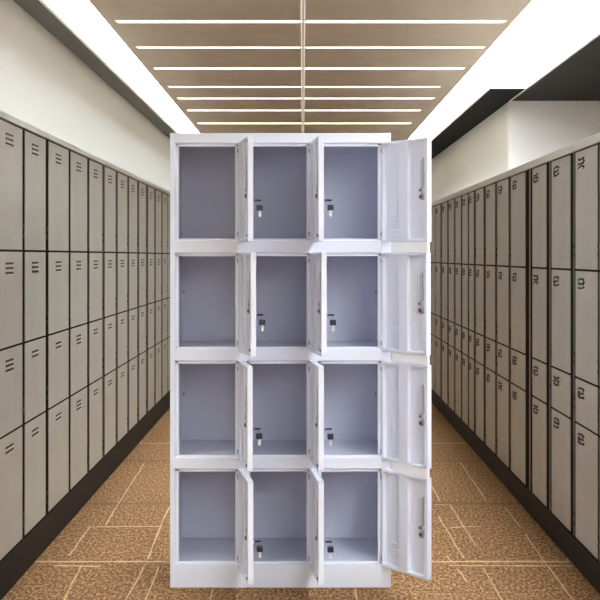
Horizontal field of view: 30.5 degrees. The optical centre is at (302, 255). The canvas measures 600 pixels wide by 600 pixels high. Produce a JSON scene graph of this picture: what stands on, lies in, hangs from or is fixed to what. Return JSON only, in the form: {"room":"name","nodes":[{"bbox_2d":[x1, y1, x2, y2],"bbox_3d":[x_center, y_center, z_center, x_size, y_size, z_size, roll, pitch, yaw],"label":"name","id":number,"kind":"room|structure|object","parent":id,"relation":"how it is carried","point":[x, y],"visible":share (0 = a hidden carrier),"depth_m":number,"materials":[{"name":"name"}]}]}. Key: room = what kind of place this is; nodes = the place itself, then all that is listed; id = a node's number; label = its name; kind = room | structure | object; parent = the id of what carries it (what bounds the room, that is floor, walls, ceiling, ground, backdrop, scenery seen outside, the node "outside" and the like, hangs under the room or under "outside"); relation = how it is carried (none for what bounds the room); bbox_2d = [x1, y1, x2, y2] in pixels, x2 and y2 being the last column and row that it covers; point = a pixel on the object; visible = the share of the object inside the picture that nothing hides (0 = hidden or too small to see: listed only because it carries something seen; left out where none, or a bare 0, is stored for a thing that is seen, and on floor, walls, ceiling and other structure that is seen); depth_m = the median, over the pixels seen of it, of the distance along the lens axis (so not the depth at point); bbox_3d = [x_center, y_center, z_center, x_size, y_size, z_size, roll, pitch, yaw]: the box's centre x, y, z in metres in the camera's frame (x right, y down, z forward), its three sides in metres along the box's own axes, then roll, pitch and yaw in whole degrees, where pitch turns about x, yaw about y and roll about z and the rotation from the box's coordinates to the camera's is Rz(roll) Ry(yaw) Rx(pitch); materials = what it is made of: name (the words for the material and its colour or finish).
{"room":"changing room","nodes":[
{"label":"changing room","id":0,"kind":"room"},
{"bbox_2d":[0,0,169,190],"bbox_3d":[-1.544,-0.130,5.000,0.100,3.000,22.000,0,0,0],"label":"wall","id":1,"kind":"structure","parent":0,"point":[44,85],"depth_m":7.01,"materials":[{"name":"grey paint"}]},
{"bbox_2d":[2,403,599,599],"bbox_3d":[1.253,1.409,5.000,5.694,0.082,22.000,0,0,0],"label":"floor","id":2,"kind":"structure","parent":0,"point":[485,545],"depth_m":5.10,"materials":[{"name":"tile"}]},
{"bbox_2d":[0,118,23,560],"bbox_3d":[-1.342,0.334,4.468,0.296,1.765,0.524,0,0,0],"label":"locker","id":3,"kind":"object","parent":2,"relation":"on","point":[11,135],"visible":1,"depth_m":4.51,"materials":[{"name":"grey metal"}]},
{"bbox_2d":[6,443,13,454],"bbox_3d":[-1.199,0.789,4.497,0.005,0.032,0.116,0,0,0],"label":"vent","id":4,"kind":"object","parent":3,"relation":"attached to","point":[9,446],"depth_m":4.50,"materials":[{"name":"black metal"}]},
{"bbox_2d":[6,358,13,372],"bbox_3d":[-1.199,0.448,4.497,0.006,0.051,0.116,0,0,0],"label":"vent","id":5,"kind":"object","parent":3,"relation":"attached to","point":[9,361],"depth_m":4.50,"materials":[{"name":"black metal"}]},
{"bbox_2d":[6,262,13,274],"bbox_3d":[-1.199,0.051,4.497,0.006,0.051,0.116,0,0,0],"label":"vent","id":6,"kind":"object","parent":3,"relation":"attached to","point":[9,265],"depth_m":4.50,"materials":[{"name":"black metal"}]},
{"bbox_2d":[6,133,13,147],"bbox_3d":[-1.199,-0.473,4.497,0.006,0.051,0.116,0,0,0],"label":"vent","id":7,"kind":"object","parent":3,"relation":"attached to","point":[9,136],"depth_m":4.50,"materials":[{"name":"black metal"}]},
{"bbox_2d":[23,129,46,537],"bbox_3d":[-1.342,0.334,4.947,0.296,1.765,0.432,0,0,0],"label":"locker","id":8,"kind":"object","parent":2,"relation":"on","point":[34,146],"visible":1,"depth_m":4.90,"materials":[{"name":"grey metal"}]},
{"bbox_2d":[32,427,38,437],"bbox_3d":[-1.199,0.789,4.928,0.005,0.032,0.116,0,0,0],"label":"vent","id":9,"kind":"object","parent":8,"relation":"attached to","point":[35,430],"depth_m":4.93,"materials":[{"name":"black"}]},
{"bbox_2d":[32,349,38,357],"bbox_3d":[-1.199,0.438,4.928,0.005,0.032,0.116,0,0,0],"label":"vent","id":10,"kind":"object","parent":8,"relation":"attached to","point":[35,352],"depth_m":4.93,"materials":[{"name":"black metal"}]},
{"bbox_2d":[32,262,38,272],"bbox_3d":[-1.199,0.051,4.928,0.006,0.051,0.116,0,0,0],"label":"vent","id":11,"kind":"object","parent":8,"relation":"attached to","point":[35,265],"depth_m":4.93,"materials":[{"name":"black metal"}]},
{"bbox_2d":[32,143,38,156],"bbox_3d":[-1.199,-0.473,4.928,0.006,0.051,0.116,0,0,0],"label":"vent","id":12,"kind":"object","parent":8,"relation":"attached to","point":[35,146],"depth_m":4.93,"materials":[{"name":"black metal"}]},
{"bbox_2d":[46,139,69,514],"bbox_3d":[-1.342,0.334,5.413,0.296,1.765,0.497,0,0,0],"label":"locker","id":13,"kind":"object","parent":2,"relation":"on","point":[57,156],"visible":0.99,"depth_m":5.36,"materials":[{"name":"grey metal"}]},
{"bbox_2d":[56,412,60,421],"bbox_3d":[-1.199,0.789,5.398,0.005,0.032,0.116,0,0,0],"label":"vent","id":14,"kind":"object","parent":13,"relation":"attached to","point":[58,414],"depth_m":5.40,"materials":[{"name":"black metal"}]},
{"bbox_2d":[56,261,61,271],"bbox_3d":[-1.199,0.051,5.398,0.006,0.051,0.116,0,0,0],"label":"vent","id":15,"kind":"object","parent":13,"relation":"attached to","point":[58,263],"depth_m":5.40,"materials":[{"name":"black metal"}]},
{"bbox_2d":[56,153,61,165],"bbox_3d":[-1.199,-0.473,5.398,0.006,0.051,0.116,0,0,0],"label":"vent","id":16,"kind":"object","parent":13,"relation":"attached to","point":[58,155],"depth_m":5.40,"materials":[{"name":"black metal"}]},
{"bbox_2d":[69,150,88,491],"bbox_3d":[-1.342,0.334,5.908,0.296,1.765,0.491,0,0,0],"label":"locker","id":17,"kind":"object","parent":2,"relation":"on","point":[78,164],"visible":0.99,"depth_m":5.85,"materials":[{"name":"grey metal"}]},
{"bbox_2d":[77,399,81,410],"bbox_3d":[-1.199,0.798,5.887,0.006,0.051,0.116,0,0,0],"label":"vent","id":18,"kind":"object","parent":17,"relation":"attached to","point":[79,401],"depth_m":5.90,"materials":[{"name":"black metal"}]},
{"bbox_2d":[77,334,81,344],"bbox_3d":[-1.199,0.448,5.887,0.006,0.051,0.116,0,0,0],"label":"vent","id":19,"kind":"object","parent":17,"relation":"attached to","point":[79,336],"depth_m":5.90,"materials":[{"name":"black metal"}]},
{"bbox_2d":[77,162,81,172],"bbox_3d":[-1.199,-0.473,5.887,0.006,0.051,0.116,0,0,0],"label":"vent","id":20,"kind":"object","parent":17,"relation":"attached to","point":[79,164],"depth_m":5.90,"materials":[{"name":"black metal"}]},
{"bbox_2d":[47,133,169,194],"bbox_3d":[-1.343,-0.565,8.834,0.294,0.030,7.341,0,0,0],"label":"strip","id":21,"kind":"object","parent":17,"relation":"on","point":[51,137],"visible":0.31,"depth_m":6.46,"materials":[{"name":"grey paint"}]},
{"bbox_2d":[0,391,169,599],"bbox_3d":[-1.345,1.294,7.899,0.290,0.152,9.217,0,0,0],"label":"plinth","id":22,"kind":"object","parent":2,"relation":"on","point":[14,565],"visible":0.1,"depth_m":5.59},
{"bbox_2d":[88,158,103,471],"bbox_3d":[-1.342,0.334,6.388,0.296,1.765,0.467,0,0,0],"label":"locker","id":23,"kind":"object","parent":2,"relation":"on","point":[95,169],"visible":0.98,"depth_m":6.33,"materials":[{"name":"grey metal"}]},
{"bbox_2d":[103,165,116,456],"bbox_3d":[-1.342,0.334,6.857,0.296,1.765,0.468,0,0,0],"label":"locker","id":24,"kind":"object","parent":2,"relation":"on","point":[109,175],"visible":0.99,"depth_m":6.82,"materials":[{"name":"grey metal"}]},
{"bbox_2d":[116,171,127,443],"bbox_3d":[-1.342,0.334,7.324,0.296,1.765,0.464,0,0,0],"label":"locker","id":25,"kind":"object","parent":2,"relation":"on","point":[121,179],"visible":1,"depth_m":7.27,"materials":[{"name":"grey metal"}]},
{"bbox_2d":[128,176,137,431],"bbox_3d":[-1.342,0.334,7.785,0.296,1.765,0.458,0,0,0],"label":"locker","id":26,"kind":"object","parent":2,"relation":"on","point":[132,183],"visible":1,"depth_m":7.74,"materials":[{"name":"grey metal"}]},
{"bbox_2d":[138,181,146,421],"bbox_3d":[-1.342,0.334,8.242,0.296,1.765,0.454,0,0,0],"label":"locker","id":27,"kind":"object","parent":2,"relation":"on","point":[142,188],"visible":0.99,"depth_m":8.22,"materials":[{"name":"grey metal"}]},
{"bbox_2d":[147,185,154,412],"bbox_3d":[-1.342,0.334,8.699,0.296,1.765,0.457,0,0,0],"label":"locker","id":28,"kind":"object","parent":2,"relation":"on","point":[150,190],"visible":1,"depth_m":8.65,"materials":[{"name":"grey metal"}]},
{"bbox_2d":[155,189,161,404],"bbox_3d":[-1.342,0.334,9.145,0.296,1.765,0.432,0,0,0],"label":"locker","id":29,"kind":"object","parent":2,"relation":"on","point":[158,194],"visible":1,"depth_m":9.13,"materials":[{"name":"grey metal"}]},
{"bbox_2d":[162,192,167,397],"bbox_3d":[-1.342,0.334,9.557,0.296,1.765,0.389,0,0,0],"label":"locker","id":30,"kind":"object","parent":2,"relation":"on","point":[164,195],"visible":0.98,"depth_m":9.53,"materials":[{"name":"grey metal"}]},
{"bbox_2d":[167,194,169,392],"bbox_3d":[-1.342,0.334,9.982,0.296,1.765,0.459,0,0,0],"label":"locker","id":31,"kind":"object","parent":2,"relation":"on","point":[168,196],"visible":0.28,"depth_m":9.81,"materials":[{"name":"grey metal"}]},
{"bbox_2d":[170,133,430,587],"bbox_3d":[-0.021,0.431,4.617,1.056,1.878,0.684,0,0,0],"label":"tall cabinet","id":32,"kind":"object","parent":2,"relation":"on","point":[300,343],"visible":1,"depth_m":4.55,"materials":[{"name":"white metal"}]},
{"bbox_2d":[179,538,377,559],"bbox_3d":[-0.093,1.273,4.756,0.904,0.006,0.397,0,0,0],"label":"shelf","id":33,"kind":"object","parent":32,"relation":"attached to","point":[189,548],"depth_m":4.76,"materials":[{"name":"white metal"}]},
{"bbox_2d":[179,440,377,453],"bbox_3d":[-0.093,0.833,4.756,0.904,0.006,0.397,0,0,0],"label":"shelf","id":34,"kind":"object","parent":32,"relation":"attached to","point":[185,446],"depth_m":4.77,"materials":[{"name":"white metal"}]},
{"bbox_2d":[179,341,377,346],"bbox_3d":[-0.093,0.385,4.756,0.904,0.006,0.397,0,0,0],"label":"shelf","id":35,"kind":"object","parent":32,"relation":"attached to","point":[181,343],"depth_m":4.75,"materials":[{"name":"white metal"}]},
{"bbox_2d":[430,205,435,392],"bbox_3d":[1.357,0.393,10.217,0.326,1.707,0.459,0,0,0],"label":"locker","id":36,"kind":"object","parent":2,"relation":"on","point":[433,208],"visible":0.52,"depth_m":10.11,"materials":[{"name":"grey metal"}]},
{"bbox_2d":[435,203,440,397],"bbox_3d":[1.357,0.393,9.773,0.326,1.707,0.427,0,0,0],"label":"locker","id":37,"kind":"object","parent":2,"relation":"on","point":[438,207],"visible":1,"depth_m":9.74,"materials":[{"name":"grey metal"}]},
{"bbox_2d":[441,201,447,404],"bbox_3d":[1.357,0.393,9.334,0.326,1.707,0.447,0,0,0],"label":"locker","id":38,"kind":"object","parent":2,"relation":"on","point":[444,206],"visible":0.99,"depth_m":9.33,"materials":[{"name":"grey metal"}]},
{"bbox_2d":[448,198,454,412],"bbox_3d":[1.357,0.393,8.907,0.326,1.707,0.404,0,0,0],"label":"locker","id":39,"kind":"object","parent":2,"relation":"on","point":[451,203],"visible":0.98,"depth_m":8.89,"materials":[{"name":"grey metal"}]},
{"bbox_2d":[455,195,461,419],"bbox_3d":[1.357,0.393,8.516,0.326,1.707,0.375,0,0,0],"label":"locker","id":40,"kind":"object","parent":2,"relation":"on","point":[458,200],"visible":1,"depth_m":8.49,"materials":[{"name":"grey metal"}]},
{"bbox_2d":[461,193,468,426],"bbox_3d":[1.357,0.393,8.156,0.326,1.707,0.344,0,0,0],"label":"locker","id":41,"kind":"object","parent":2,"relation":"on","point":[465,198],"visible":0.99,"depth_m":8.12,"materials":[{"name":"grey metal"}]},
{"bbox_2d":[468,190,474,432],"bbox_3d":[1.357,0.393,7.835,0.326,1.707,0.296,0,0,0],"label":"locker","id":42,"kind":"object","parent":2,"relation":"on","point":[471,255],"visible":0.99,"depth_m":7.83,"materials":[{"name":"grey metal"}]},
{"bbox_2d":[475,187,484,443],"bbox_3d":[1.357,0.393,7.478,0.326,1.707,0.416,0,0,0],"label":"locker","id":43,"kind":"object","parent":2,"relation":"on","point":[479,193],"visible":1,"depth_m":7.44,"materials":[{"name":"grey metal"}]},
{"bbox_2d":[485,182,495,454],"bbox_3d":[1.357,0.393,7.053,0.326,1.707,0.430,0,0,0],"label":"locker","id":44,"kind":"object","parent":2,"relation":"on","point":[490,190],"visible":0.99,"depth_m":7.04,"materials":[{"name":"grey metal"}]},
{"bbox_2d":[496,177,510,470],"bbox_3d":[1.357,0.393,6.613,0.326,1.707,0.449,0,0,0],"label":"locker","id":45,"kind":"object","parent":2,"relation":"on","point":[502,186],"visible":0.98,"depth_m":6.58,"materials":[{"name":"grey metal"}]},
{"bbox_2d":[431,389,599,593],"bbox_3d":[1.360,1.309,7.920,0.320,0.122,9.646,0,0,0],"label":"plinth","id":46,"kind":"object","parent":2,"relation":"on","point":[582,559],"visible":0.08,"depth_m":5.78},
{"bbox_2d":[510,169,529,488],"bbox_3d":[1.357,0.393,6.120,0.326,1.707,0.535,0,0,0],"label":"locker","id":47,"kind":"object","parent":2,"relation":"on","point":[519,183],"visible":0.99,"depth_m":6.07,"materials":[{"name":"grey metal"}]},
{"bbox_2d":[512,356,516,365],"bbox_3d":[1.199,0.593,6.227,0.010,0.054,0.104,0,0,0],"label":"number","id":48,"kind":"object","parent":47,"relation":"attached to","point":[514,358],"depth_m":6.22,"materials":[{"name":"black paint"}]},
{"bbox_2d":[512,273,516,281],"bbox_3d":[1.199,0.121,6.227,0.010,0.054,0.104,0,0,0],"label":"number","id":49,"kind":"object","parent":47,"relation":"attached to","point":[514,275],"depth_m":6.22,"materials":[{"name":"black paint"}]},
{"bbox_2d":[512,180,516,189],"bbox_3d":[1.199,-0.399,6.227,0.010,0.054,0.104,0,0,0],"label":"number","id":50,"kind":"object","parent":47,"relation":"attached to","point":[514,182],"depth_m":6.23,"materials":[{"name":"black paint"}]},
{"bbox_2d":[529,162,548,509],"bbox_3d":[1.357,0.393,5.612,0.326,1.707,0.478,0,0,0],"label":"locker","id":51,"kind":"object","parent":2,"relation":"on","point":[539,175],"visible":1,"depth_m":5.58,"materials":[{"name":"grey metal"}]},
{"bbox_2d":[431,144,573,206],"bbox_3d":[1.358,-0.481,8.809,0.324,0.038,7.861,0,0,0],"label":"strip","id":52,"kind":"object","parent":51,"relation":"on","point":[564,151],"visible":0.32,"depth_m":6.24,"materials":[{"name":"grey paint"}]},
{"bbox_2d":[533,405,537,414],"bbox_3d":[1.199,0.791,5.660,0.010,0.054,0.104,0,0,0],"label":"number","id":53,"kind":"object","parent":51,"relation":"attached to","point":[535,407],"depth_m":5.66,"materials":[{"name":"black paint"}]},
{"bbox_2d":[533,366,537,376],"bbox_3d":[1.199,0.593,5.660,0.010,0.054,0.104,0,0,0],"label":"number","id":54,"kind":"object","parent":51,"relation":"attached to","point":[535,368],"depth_m":5.66,"materials":[{"name":"black paint"}]},
{"bbox_2d":[533,173,537,183],"bbox_3d":[1.199,-0.399,5.660,0.010,0.054,0.104,0,0,0],"label":"number","id":55,"kind":"object","parent":51,"relation":"attached to","point":[535,175],"depth_m":5.67,"materials":[{"name":"black paint"}]},
{"bbox_2d":[533,274,538,284],"bbox_3d":[1.199,0.123,5.654,0.010,0.056,0.105,0,0,0],"label":"number","id":56,"kind":"object","parent":51,"relation":"attached to","point":[535,276],"depth_m":5.65,"materials":[{"name":"black paint"}]},
{"bbox_2d":[549,153,573,535],"bbox_3d":[1.357,0.393,5.133,0.326,1.707,0.476,0,0,0],"label":"locker","id":57,"kind":"object","parent":2,"relation":"on","point":[560,169],"visible":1,"depth_m":5.11,"materials":[{"name":"grey metal"}]},
{"bbox_2d":[553,376,558,386],"bbox_3d":[1.199,0.593,5.202,0.010,0.054,0.104,0,0,0],"label":"number","id":58,"kind":"object","parent":57,"relation":"attached to","point":[555,378],"depth_m":5.21,"materials":[{"name":"black"}]},
{"bbox_2d":[553,276,558,286],"bbox_3d":[1.199,0.121,5.202,0.010,0.054,0.104,0,0,0],"label":"number","id":59,"kind":"object","parent":57,"relation":"attached to","point":[555,278],"depth_m":5.21,"materials":[{"name":"black paint"}]},
{"bbox_2d":[553,166,558,177],"bbox_3d":[1.199,-0.399,5.202,0.010,0.054,0.104,0,0,0],"label":"number","id":60,"kind":"object","parent":57,"relation":"attached to","point":[555,168],"depth_m":5.21,"materials":[{"name":"black"}]},
{"bbox_2d":[553,417,559,429],"bbox_3d":[1.199,0.791,5.196,0.010,0.054,0.105,0,0,0],"label":"number","id":61,"kind":"object","parent":57,"relation":"attached to","point":[556,420],"depth_m":5.19,"materials":[{"name":"black paint"}]},
{"bbox_2d":[573,143,599,562],"bbox_3d":[1.357,0.393,4.682,0.326,1.707,0.424,0,0,0],"label":"locker","id":62,"kind":"object","parent":2,"relation":"on","point":[586,161],"visible":1,"depth_m":4.64,"materials":[{"name":"grey metal"}]},
{"bbox_2d":[578,433,584,446],"bbox_3d":[1.199,0.791,4.739,0.010,0.054,0.104,0,0,0],"label":"number","id":63,"kind":"object","parent":62,"relation":"attached to","point":[581,436],"depth_m":4.73,"materials":[{"name":"black paint"}]},
{"bbox_2d":[578,387,584,399],"bbox_3d":[1.199,0.593,4.739,0.010,0.054,0.104,0,0,0],"label":"number","id":64,"kind":"object","parent":62,"relation":"attached to","point":[581,390],"depth_m":4.73,"materials":[{"name":"black paint"}]},
{"bbox_2d":[578,278,584,289],"bbox_3d":[1.199,0.121,4.733,0.010,0.054,0.105,0,0,0],"label":"number","id":65,"kind":"object","parent":62,"relation":"attached to","point":[581,281],"depth_m":4.73,"materials":[{"name":"black paint"}]},
{"bbox_2d":[578,156,584,169],"bbox_3d":[1.199,-0.397,4.733,0.010,0.056,0.105,0,0,0],"label":"number","id":66,"kind":"object","parent":62,"relation":"attached to","point":[581,159],"depth_m":4.73,"materials":[{"name":"black paint"}]},
{"bbox_2d":[597,243,599,548],"bbox_3d":[1.357,0.393,4.240,0.326,1.707,0.456,0,0,0],"label":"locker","id":67,"kind":"object","parent":2,"relation":"on","point":[598,244],"visible":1,"depth_m":4.45,"materials":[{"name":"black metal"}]},
{"bbox_3d":[-1.342,0.334,3.518,0.296,1.765,0.454,0,0,0],"label":"locker","id":68,"kind":"object","parent":2,"relation":"on","visible":0},
{"bbox_2d":[0,110,47,138],"bbox_3d":[-1.343,-0.565,4.225,0.294,0.030,1.863,0,0,0],"label":"strip","id":69,"kind":"object","parent":68,"relation":"on","point":[10,118],"visible":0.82,"depth_m":4.71,"materials":[{"name":"grey paint"}]},
{"bbox_3d":[1.357,0.393,3.324,0.326,1.707,0.454,0,0,0],"label":"locker","id":70,"kind":"object","parent":2,"relation":"on","visible":0},
{"bbox_2d":[573,132,599,151],"bbox_3d":[1.358,-0.481,3.986,0.324,0.038,1.772,0,0,0],"label":"strip","id":71,"kind":"object","parent":70,"relation":"on","point":[594,139],"visible":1,"depth_m":4.64,"materials":[{"name":"grey paint"}]},
{"bbox_2d":[13,0,599,159],"bbox_3d":[1.253,-1.584,5.000,5.694,0.532,22.000,0,0,0],"label":"ceiling","id":72,"kind":"structure","parent":0,"point":[89,29],"depth_m":7.64,"materials":[{"name":"brown"}]},
{"bbox_2d":[300,0,305,132],"bbox_3d":[0.000,-1.328,4.955,0.026,0.003,21.890,0,0,0],"label":"recessed light","id":73,"kind":"object","parent":72,"relation":"in","point":[302,1],"visible":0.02,"depth_m":7.41,"materials":[{"name":"white"}]},
{"bbox_2d":[167,86,440,87],"bbox_3d":[0.011,-1.327,8.631,2.145,0.006,0.057,0,0,0],"label":"recessed light","id":74,"kind":"object","parent":72,"relation":"in","point":[167,86],"visible":1,"depth_m":8.61,"materials":[{"name":"white plastic"}]},
{"bbox_2d":[196,122,411,123],"bbox_3d":[0.014,-1.327,11.000,2.152,0.006,0.094,0,0,0],"label":"recessed light","id":75,"kind":"object","parent":72,"relation":"in","point":[196,122],"visible":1,"depth_m":10.95,"materials":[{"name":"white plastic"}]},
{"bbox_2d":[187,110,420,110],"bbox_3d":[0.009,-1.327,10.021,2.142,0.006,0.073,0,0,0],"label":"recessed light","id":76,"kind":"object","parent":72,"relation":"in","point":[187,110],"visible":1,"depth_m":10.01,"materials":[{"name":"white plastic"}]},
{"bbox_2d":[176,97,434,98],"bbox_3d":[0.024,-1.327,9.259,2.172,0.006,0.065,0,0,0],"label":"recessed light","id":77,"kind":"object","parent":72,"relation":"in","point":[176,97],"visible":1,"depth_m":9.23,"materials":[{"name":"white"}]},
{"bbox_2d":[152,67,465,69],"bbox_3d":[0.042,-1.327,7.782,2.208,0.006,0.067,0,0,0],"label":"recessed light","id":78,"kind":"object","parent":72,"relation":"in","point":[155,68],"visible":1,"depth_m":7.77,"materials":[{"name":"white plastic"}]},
{"bbox_2d":[115,20,506,22],"bbox_3d":[0.044,-1.327,6.226,2.212,0.006,0.057,0,0,0],"label":"recessed light","id":79,"kind":"object","parent":72,"relation":"in","point":[116,21],"visible":1,"depth_m":6.21,"materials":[{"name":"white plastic"}]},
{"bbox_2d":[136,46,485,47],"bbox_3d":[0.048,-1.327,7.000,2.220,0.006,0.044,0,0,0],"label":"recessed light","id":80,"kind":"object","parent":72,"relation":"in","point":[136,46],"visible":1,"depth_m":6.99,"materials":[{"name":"white plastic"}]},
{"bbox_2d":[431,89,488,140],"bbox_3d":[1.464,-1.316,12.300,0.020,0.004,7.200,0,0,0],"label":"trim","id":81,"kind":"structure","parent":72,"relation":"attached to","point":[487,90],"depth_m":10.09,"materials":[{"name":"white paint"}]},
{"bbox_2d":[487,0,599,77],"bbox_3d":[1.472,-1.570,4.955,0.549,0.340,21.890,0,0,0],"label":"ceiling light strip","id":82,"kind":"object","parent":72,"relation":"attached to","point":[544,27],"visible":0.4,"depth_m":7.15,"materials":[{"name":"white plastic"}]},
{"bbox_2d":[508,32,599,101],"bbox_3d":[1.761,-1.321,1.700,0.020,0.005,15.400,0,0,0],"label":"trim","id":83,"kind":"structure","parent":72,"relation":"attached to","point":[597,34],"depth_m":7.52,"materials":[{"name":"white paint"}]},
{"bbox_2d":[431,104,505,201],"bbox_3d":[1.807,-0.130,12.750,0.100,3.000,6.500,0,0,0],"label":"wall","id":84,"kind":"structure","parent":0,"point":[479,155],"depth_m":11.34,"materials":[{"name":"white paint"}]},
{"bbox_2d":[506,101,599,170],"bbox_3d":[2.878,-0.130,9.450,2.243,3.000,0.100,0,0,0],"label":"wall","id":85,"kind":"structure","parent":0,"point":[534,129],"depth_m":9.40,"materials":[{"name":"white paint"}]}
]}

